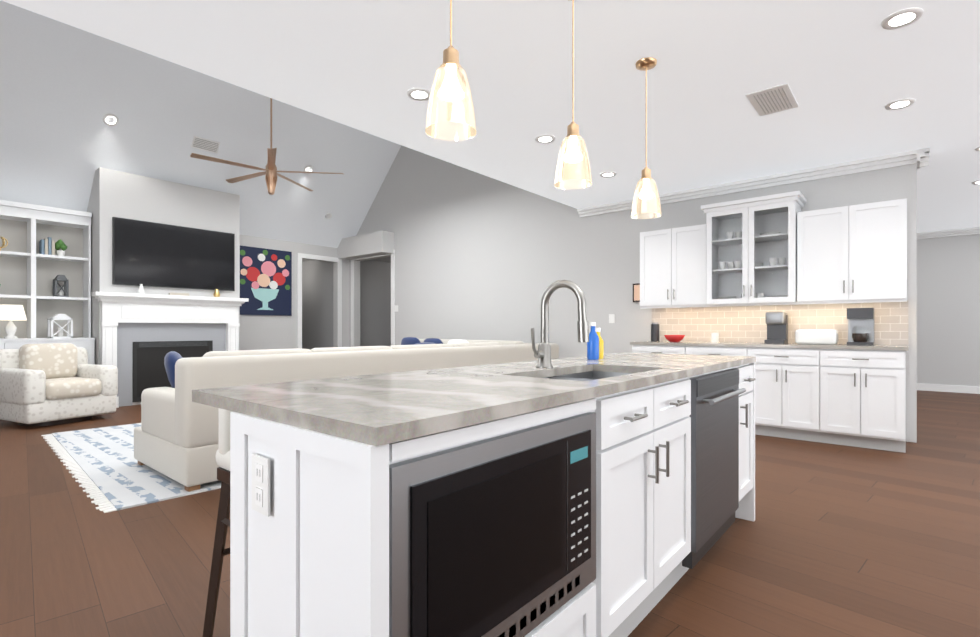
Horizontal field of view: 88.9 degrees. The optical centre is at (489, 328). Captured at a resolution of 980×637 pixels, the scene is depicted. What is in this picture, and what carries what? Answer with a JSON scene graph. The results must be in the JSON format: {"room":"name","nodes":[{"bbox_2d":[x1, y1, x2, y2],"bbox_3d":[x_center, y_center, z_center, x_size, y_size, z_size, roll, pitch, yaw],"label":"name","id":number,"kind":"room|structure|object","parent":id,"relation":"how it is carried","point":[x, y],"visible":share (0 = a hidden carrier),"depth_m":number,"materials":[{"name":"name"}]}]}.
{"room":"kitchen","nodes":[
{"label":"kitchen","id":0,"kind":"room"},
{"bbox_2d":[87,167,239,404],"bbox_3d":[-4.939,-0.545,7.663,0.700,3.250,1.840,0,0,40],"label":"wall","id":1,"kind":"structure","parent":0,"point":[115,193],"depth_m":7.14,"materials":[{"name":"paint"}]},
{"bbox_2d":[112,217,234,290],"bbox_3d":[-4.636,-1.060,7.437,0.050,0.920,1.600,0,0,40],"label":"wall-mounted tv","id":2,"kind":"object","parent":1,"relation":"attached to","point":[149,254],"visible":1,"depth_m":7.34,"materials":[{"name":"black plastic"}]},
{"bbox_2d":[0,0,401,247],"bbox_3d":[-4.020,-2.600,5.112,5.680,2.200,9.700,0,0,40],"label":"ceiling","id":3,"kind":"structure","parent":0,"point":[64,88],"depth_m":6.93,"materials":[{"name":"paint"}]},
{"bbox_2d":[102,113,118,125],"bbox_3d":[-4.987,-2.740,6.570,0.128,0.135,0.178,0,0,31],"label":"recessed light","id":4,"kind":"object","parent":3,"relation":"in","point":[117,122],"depth_m":6.56,"materials":[{"name":"white"}]},
{"bbox_2d":[191,136,219,152],"bbox_3d":[-4.241,-2.738,7.458,0.129,0.137,0.360,0,0,40],"label":"ceiling vent","id":5,"kind":"object","parent":3,"relation":"in","point":[205,144],"visible":1,"depth_m":7.45,"materials":[{"name":"white metal"}]},
{"bbox_2d":[190,98,342,194],"bbox_3d":[-3.312,-2.785,7.412,1.998,1.590,1.989,0,0,40],"label":"ceiling fan","id":6,"kind":"object","parent":3,"relation":"hanging from","point":[271,173],"visible":0.81,"depth_m":7.38,"materials":[{"name":"brown wood"}]},
{"bbox_2d":[304,165,313,174],"bbox_3d":[-3.164,-2.760,8.722,0.128,0.135,0.178,0,0,31],"label":"recessed light","id":7,"kind":"object","parent":3,"relation":"in","point":[306,167],"depth_m":8.71,"materials":[{"name":"white"}]},
{"bbox_2d":[325,213,331,218],"bbox_3d":[-3.114,-2.168,9.631,0.111,0.115,0.130,0,0,40],"label":"smoke detector","id":8,"kind":"object","parent":3,"relation":"attached to","point":[328,215],"visible":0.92,"depth_m":9.62,"materials":[{"name":"white plastic"}]},
{"bbox_2d":[240,234,348,349],"bbox_3d":[-6.143,-0.390,6.884,0.150,2.940,9.700,0,0,40],"label":"wall","id":9,"kind":"structure","parent":0,"point":[261,332],"depth_m":9.51,"materials":[{"name":"paint"}]},
{"bbox_2d":[240,246,291,315],"bbox_3d":[-4.122,-0.849,9.156,0.036,1.220,1.020,0,0,40],"label":"floral picture","id":10,"kind":"object","parent":9,"relation":"attached to","point":[265,281],"visible":0.96,"depth_m":9.15,"materials":[{"name":"blue"}]},
{"bbox_2d":[297,253,341,348],"bbox_3d":[-3.405,-0.189,10.030,0.020,2.540,0.980,0,0,40],"label":"door frame","id":11,"kind":"structure","parent":9,"relation":"attached to","point":[300,256],"depth_m":9.94,"materials":[{"name":"white wood"}]},
{"bbox_2d":[302,259,332,349],"bbox_3d":[-4.430,-0.269,10.886,2.350,2.700,1.200,0,0,40],"label":"wall","id":12,"kind":"structure","parent":0,"point":[317,304],"depth_m":11.01,"materials":[{"name":"grey paint"}]},
{"bbox_2d":[338,230,393,259],"bbox_3d":[-2.498,-1.639,9.976,1.479,0.400,0.279,0,0,40],"label":"wall","id":13,"kind":"structure","parent":0,"point":[377,243],"depth_m":9.73,"materials":[{"name":"paint"}]},
{"bbox_2d":[360,257,390,345],"bbox_3d":[-1.367,-0.269,11.332,1.920,2.700,2.950,0,0,40],"label":"wall","id":14,"kind":"structure","parent":0,"point":[375,302],"depth_m":11.23,"materials":[{"name":"grey paint"}]},
{"bbox_2d":[0,390,979,636],"bbox_3d":[0.047,1.130,6.144,15.500,0.100,16.500,0,0,40],"label":"floor","id":15,"kind":"structure","parent":0,"point":[834,540],"depth_m":2.42,"materials":[{"name":"brown wood"}]},
{"bbox_2d":[0,200,94,364],"bbox_3d":[-6.159,-0.260,6.285,0.587,2.680,1.800,0,0,40],"label":"built-in bookshelf","id":16,"kind":"object","parent":15,"relation":"on","point":[45,274],"visible":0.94,"depth_m":6.67,"materials":[{"name":"white wood"}]},
{"bbox_2d":[0,343,117,425],"bbox_3d":[-5.066,0.630,5.841,0.900,0.900,0.900,0,0,26],"label":"armchair","id":17,"kind":"object","parent":15,"relation":"on","point":[46,384],"visible":1,"depth_m":5.66,"materials":[{"name":"fabric"}]},
{"bbox_2d":[41,423,221,512],"bbox_3d":[-1.835,1.074,5.613,3.100,0.012,4.530,0,0,43],"label":"area rug","id":18,"kind":"object","parent":15,"relation":"on","point":[109,472],"visible":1,"depth_m":3.75,"materials":[{"name":"white fabric"}]},
{"bbox_2d":[134,337,558,491],"bbox_3d":[-1.635,0.601,5.901,2.930,0.932,4.530,0,0,40],"label":"sectional sofa","id":19,"kind":"object","parent":18,"relation":"on","point":[176,435],"visible":0.5,"depth_m":3.69,"materials":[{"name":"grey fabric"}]},
{"bbox_2d":[91,292,248,407],"bbox_3d":[-4.597,0.300,7.345,0.229,1.560,1.970,0,0,40],"label":"fireplace mantel","id":20,"kind":"object","parent":15,"relation":"on","point":[142,336],"visible":0.75,"depth_m":7.19,"materials":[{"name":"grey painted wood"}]},
{"bbox_2d":[138,284,144,293],"bbox_3d":[-4.901,-0.548,7.006,0.100,0.127,0.071,0,0,40],"label":"mantel decor","id":21,"kind":"object","parent":20,"relation":"on","point":[141,290],"depth_m":6.99,"materials":[{"name":"white ceramic"}]},
{"bbox_2d":[169,293,188,295],"bbox_3d":[-4.600,-0.501,7.366,0.100,0.032,0.249,0,0,40],"label":"mantel decor","id":22,"kind":"object","parent":20,"relation":"on","point":[185,294],"depth_m":7.37,"materials":[{"name":"white ceramic"}]},
{"bbox_2d":[213,289,219,296],"bbox_3d":[-4.269,-0.546,7.763,0.100,0.111,0.087,0,0,40],"label":"mantel decor","id":23,"kind":"object","parent":20,"relation":"on","point":[216,294],"depth_m":7.75,"materials":[{"name":"gold ceramic"}]},
{"bbox_2d":[203,408,232,636],"bbox_3d":[-0.665,0.645,1.750,0.474,0.872,0.474,0,0,40],"label":"stool","id":24,"kind":"object","parent":15,"relation":"on","point":[220,551],"visible":0.04,"depth_m":1.71,"materials":[{"name":"brown wood"}]},
{"bbox_2d":[216,359,755,636],"bbox_3d":[0.471,0.634,1.951,0.567,0.890,2.634,0,0,40],"label":"kitchen island","id":25,"kind":"object","parent":15,"relation":"on","point":[607,495],"depth_m":1.09,"materials":[{"name":"white wood"}]},
{"bbox_2d":[192,352,659,410],"bbox_3d":[0.203,0.174,2.185,0.346,0.030,2.620,0,0,40],"label":"island countertop","id":26,"kind":"structure","parent":25,"relation":"on","point":[239,396],"depth_m":1.52,"materials":[{"name":"grey stone"}]},
{"bbox_2d":[587,322,601,359],"bbox_3d":[0.526,0.063,2.553,0.058,0.190,0.058,0,0,25],"label":"soap bottle","id":27,"kind":"object","parent":26,"relation":"on","point":[595,347],"depth_m":2.54,"materials":[{"name":"blue plastic"}]},
{"bbox_2d":[602,339,603,358],"bbox_3d":[0.569,0.078,2.635,0.058,0.160,0.058,0,0,25],"label":"soap bottle","id":28,"kind":"object","parent":26,"relation":"on","point":[602,339],"depth_m":2.62,"materials":[{"name":"yellow plastic"}]},
{"bbox_2d":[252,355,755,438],"bbox_3d":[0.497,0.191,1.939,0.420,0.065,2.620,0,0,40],"label":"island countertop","id":29,"kind":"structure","parent":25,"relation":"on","point":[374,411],"depth_m":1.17,"materials":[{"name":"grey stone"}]},
{"bbox_2d":[531,279,588,367],"bbox_3d":[0.265,-0.016,1.939,0.231,0.350,0.126,0,0,40],"label":"faucet","id":30,"kind":"object","parent":29,"relation":"on","point":[543,354],"depth_m":1.97,"materials":[{"name":"silver metal"}]},
{"bbox_2d":[632,345,677,353],"bbox_3d":[2.124,0.635,5.874,0.676,0.890,0.647,0,0,40],"label":"base cabinet","id":31,"kind":"object","parent":15,"relation":"on","point":[662,349],"depth_m":5.65,"materials":[{"name":"white wood"}]},
{"bbox_2d":[678,345,737,355],"bbox_3d":[2.573,0.635,5.499,0.737,0.890,0.647,0,0,40],"label":"base cabinet","id":32,"kind":"object","parent":15,"relation":"on","point":[723,350],"depth_m":5.29,"materials":[{"name":"white wood"}]},
{"bbox_2d":[738,345,809,440],"bbox_3d":[3.045,0.635,5.105,0.737,0.890,0.647,0,0,40],"label":"base cabinet","id":33,"kind":"object","parent":15,"relation":"on","point":[782,372],"depth_m":4.87,"materials":[{"name":"white wood"}]},
{"bbox_2d":[810,345,905,452],"bbox_3d":[3.493,0.635,4.730,0.676,0.890,0.647,0,0,40],"label":"base cabinet","id":34,"kind":"object","parent":15,"relation":"on","point":[847,395],"depth_m":4.48,"materials":[{"name":"white wood"}]},
{"bbox_2d":[630,341,908,348],"bbox_3d":[2.806,0.175,5.298,2.500,0.030,0.657,0,0,40],"label":"countertop","id":35,"kind":"structure","parent":34,"relation":"on","point":[641,342],"depth_m":5.01,"materials":[{"name":"grey stone"}]},
{"bbox_2d":[651,323,658,341],"bbox_3d":[2.006,0.045,6.072,0.100,0.229,0.097,0,0,40],"label":"canister","id":36,"kind":"object","parent":35,"relation":"on","point":[654,331],"visible":0.98,"depth_m":6.03,"materials":[{"name":"grey plastic"}]},
{"bbox_2d":[664,335,684,341],"bbox_3d":[2.161,0.119,5.852,0.240,0.080,0.240,0,0,40],"label":"bowl","id":37,"kind":"object","parent":35,"relation":"on","point":[674,338],"visible":0.96,"depth_m":5.77,"materials":[{"name":"red ceramic"}]},
{"bbox_2d":[711,333,718,341],"bbox_3d":[2.547,0.104,5.660,0.080,0.109,0.078,0,0,40],"label":"jar","id":38,"kind":"object","parent":35,"relation":"on","point":[714,337],"visible":0.9,"depth_m":5.63,"materials":[{"name":"white ceramic"}]},
{"bbox_2d":[764,312,787,343],"bbox_3d":[2.998,-0.006,5.232,0.180,0.329,0.220,0,0,40],"label":"brewer","id":39,"kind":"object","parent":35,"relation":"on","point":[777,326],"visible":0.98,"depth_m":5.19,"materials":[{"name":"grey plastic"}]},
{"bbox_2d":[795,329,837,344],"bbox_3d":[3.248,0.084,4.970,0.340,0.149,0.240,0,0,40],"label":"bread box","id":40,"kind":"object","parent":35,"relation":"on","point":[818,336],"visible":1,"depth_m":4.87,"materials":[{"name":"white ceramic"}]},
{"bbox_2d":[847,308,873,344],"bbox_3d":[3.536,-0.016,4.769,0.200,0.349,0.220,0,0,40],"label":"coffee maker","id":41,"kind":"object","parent":35,"relation":"on","point":[860,326],"visible":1,"depth_m":4.71,"materials":[{"name":"grey plastic"}]},
{"bbox_2d":[2,0,979,232],"bbox_3d":[0.047,-1.720,6.145,15.500,0.120,16.500,0,0,40],"label":"ceiling","id":42,"kind":"structure","parent":0,"point":[847,71],"depth_m":3.26,"materials":[{"name":"paint"}]},
{"bbox_2d":[407,88,429,100],"bbox_3d":[-0.499,-1.654,3.540,0.177,0.011,0.177,0,0,28],"label":"recessed light","id":43,"kind":"object","parent":42,"relation":"in","point":[418,94],"depth_m":3.54,"materials":[{"name":"white"}]},
{"bbox_2d":[425,0,476,141],"bbox_3d":[-0.139,-1.180,1.787,0.184,0.958,0.184,0,0,40],"label":"pendant light","id":44,"kind":"object","parent":42,"relation":"hanging from","point":[450,117],"visible":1,"depth_m":1.73,"materials":[{"name":"white glass"}]},
{"bbox_2d":[535,135,554,143],"bbox_3d":[0.483,-1.654,4.374,0.177,0.011,0.177,0,0,28],"label":"recessed light","id":45,"kind":"object","parent":42,"relation":"in","point":[543,139],"depth_m":4.37,"materials":[{"name":"white"}]},
{"bbox_2d":[554,0,591,189],"bbox_3d":[0.406,-1.180,2.440,0.184,0.958,0.184,0,0,40],"label":"pendant light","id":46,"kind":"object","parent":42,"relation":"hanging from","point":[573,169],"visible":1,"depth_m":2.39,"materials":[{"name":"white glass"}]},
{"bbox_2d":[600,172,616,177],"bbox_3d":[1.273,-1.654,5.382,0.177,0.011,0.177,0,0,28],"label":"recessed light","id":47,"kind":"object","parent":42,"relation":"in","point":[605,174],"depth_m":5.39,"materials":[{"name":"white"}]},
{"bbox_2d":[631,57,661,218],"bbox_3d":[0.976,-1.179,3.123,0.184,0.958,0.184,0,0,40],"label":"pendant light","id":48,"kind":"object","parent":42,"relation":"hanging from","point":[646,204],"visible":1,"depth_m":3.08,"materials":[{"name":"white glass"}]},
{"bbox_2d":[745,83,798,116],"bbox_3d":[2.061,-1.655,3.643,0.260,0.010,0.460,0,0,40],"label":"ceiling vent","id":49,"kind":"object","parent":42,"relation":"in","point":[772,100],"visible":0.98,"depth_m":3.62,"materials":[{"name":"white metal"}]},
{"bbox_2d":[885,98,915,109],"bbox_3d":[3.029,-1.654,3.694,0.177,0.011,0.177,0,0,28],"label":"recessed light","id":50,"kind":"object","parent":42,"relation":"in","point":[902,103],"depth_m":3.69,"materials":[{"name":"white plastic"}]},
{"bbox_2d":[881,8,923,29],"bbox_3d":[2.205,-1.654,2.676,0.177,0.011,0.177,0,0,28],"label":"recessed light","id":51,"kind":"object","parent":42,"relation":"in","point":[902,18],"depth_m":2.67,"materials":[{"name":"white"}]},
{"bbox_2d":[349,146,916,442],"bbox_3d":[0.572,-1.250,7.694,9.120,4.660,0.150,0,0,40],"label":"wall","id":52,"kind":"structure","parent":0,"point":[478,256],"depth_m":7.68,"materials":[{"name":"paint"}]},
{"bbox_2d":[351,250,394,346],"bbox_3d":[-2.377,-0.214,10.045,1.400,2.590,0.020,0,0,40],"label":"door frame","id":53,"kind":"structure","parent":52,"relation":"attached to","point":[392,300],"depth_m":9.63,"materials":[{"name":"white wood"}]},
{"bbox_2d":[609,314,614,322],"bbox_3d":[1.634,-0.130,6.703,0.080,0.120,0.007,0,0,40],"label":"switch plate","id":54,"kind":"object","parent":52,"relation":"attached to","point":[611,318],"depth_m":6.70,"materials":[{"name":"white plastic"}]},
{"bbox_2d":[633,283,639,301],"bbox_3d":[1.921,-0.460,6.454,0.160,0.240,0.020,0,0,40],"label":"picture frame","id":55,"kind":"object","parent":52,"relation":"attached to","point":[636,292],"visible":0.61,"depth_m":6.46,"materials":[{"name":"brown wood"}]},
{"bbox_2d":[640,223,715,306],"bbox_3d":[2.235,-0.717,5.972,0.780,0.905,0.357,0,0,40],"label":"upper cabinet","id":56,"kind":"object","parent":52,"relation":"attached to","point":[678,265],"depth_m":5.78,"materials":[{"name":"white wood"}]},
{"bbox_2d":[577,147,929,217],"bbox_3d":[2.652,-1.607,5.801,3.680,0.105,0.090,0,0,40],"label":"crown molding","id":57,"kind":"structure","parent":52,"relation":"attached to","point":[920,157],"depth_m":5.36,"materials":[{"name":"white wood"}]},
{"bbox_2d":[652,300,907,344],"bbox_3d":[3.016,-0.052,5.550,2.500,0.425,0.008,0,0,40],"label":"tile backsplash","id":58,"kind":"structure","parent":52,"relation":"attached to","point":[748,324],"depth_m":5.53,"materials":[{"name":"beige tile"}]},
{"bbox_2d":[796,198,906,302],"bbox_3d":[3.528,-0.718,4.892,0.850,0.905,0.357,0,0,40],"label":"upper cabinet","id":59,"kind":"object","parent":52,"relation":"attached to","point":[852,253],"depth_m":4.73,"materials":[{"name":"white wood"}]},
{"bbox_2d":[917,234,979,386],"bbox_3d":[6.774,-0.289,9.419,9.370,2.740,0.150,0,0,40],"label":"wall","id":60,"kind":"structure","parent":0,"point":[948,310],"depth_m":8.48,"materials":[{"name":"paint"}]},
{"bbox_2d":[917,383,979,393],"bbox_3d":[7.105,1.021,9.036,8.370,0.120,0.015,0,0,40],"label":"baseboard","id":61,"kind":"structure","parent":60,"relation":"attached to","point":[951,388],"depth_m":8.46,"materials":[{"name":"white wood"}]},
{"bbox_2d":[917,227,979,238],"bbox_3d":[7.081,-1.607,9.007,8.370,0.105,0.090,0,0,40],"label":"crown molding","id":62,"kind":"structure","parent":60,"relation":"attached to","point":[975,230],"depth_m":8.44,"materials":[{"name":"white wood"}]}
]}

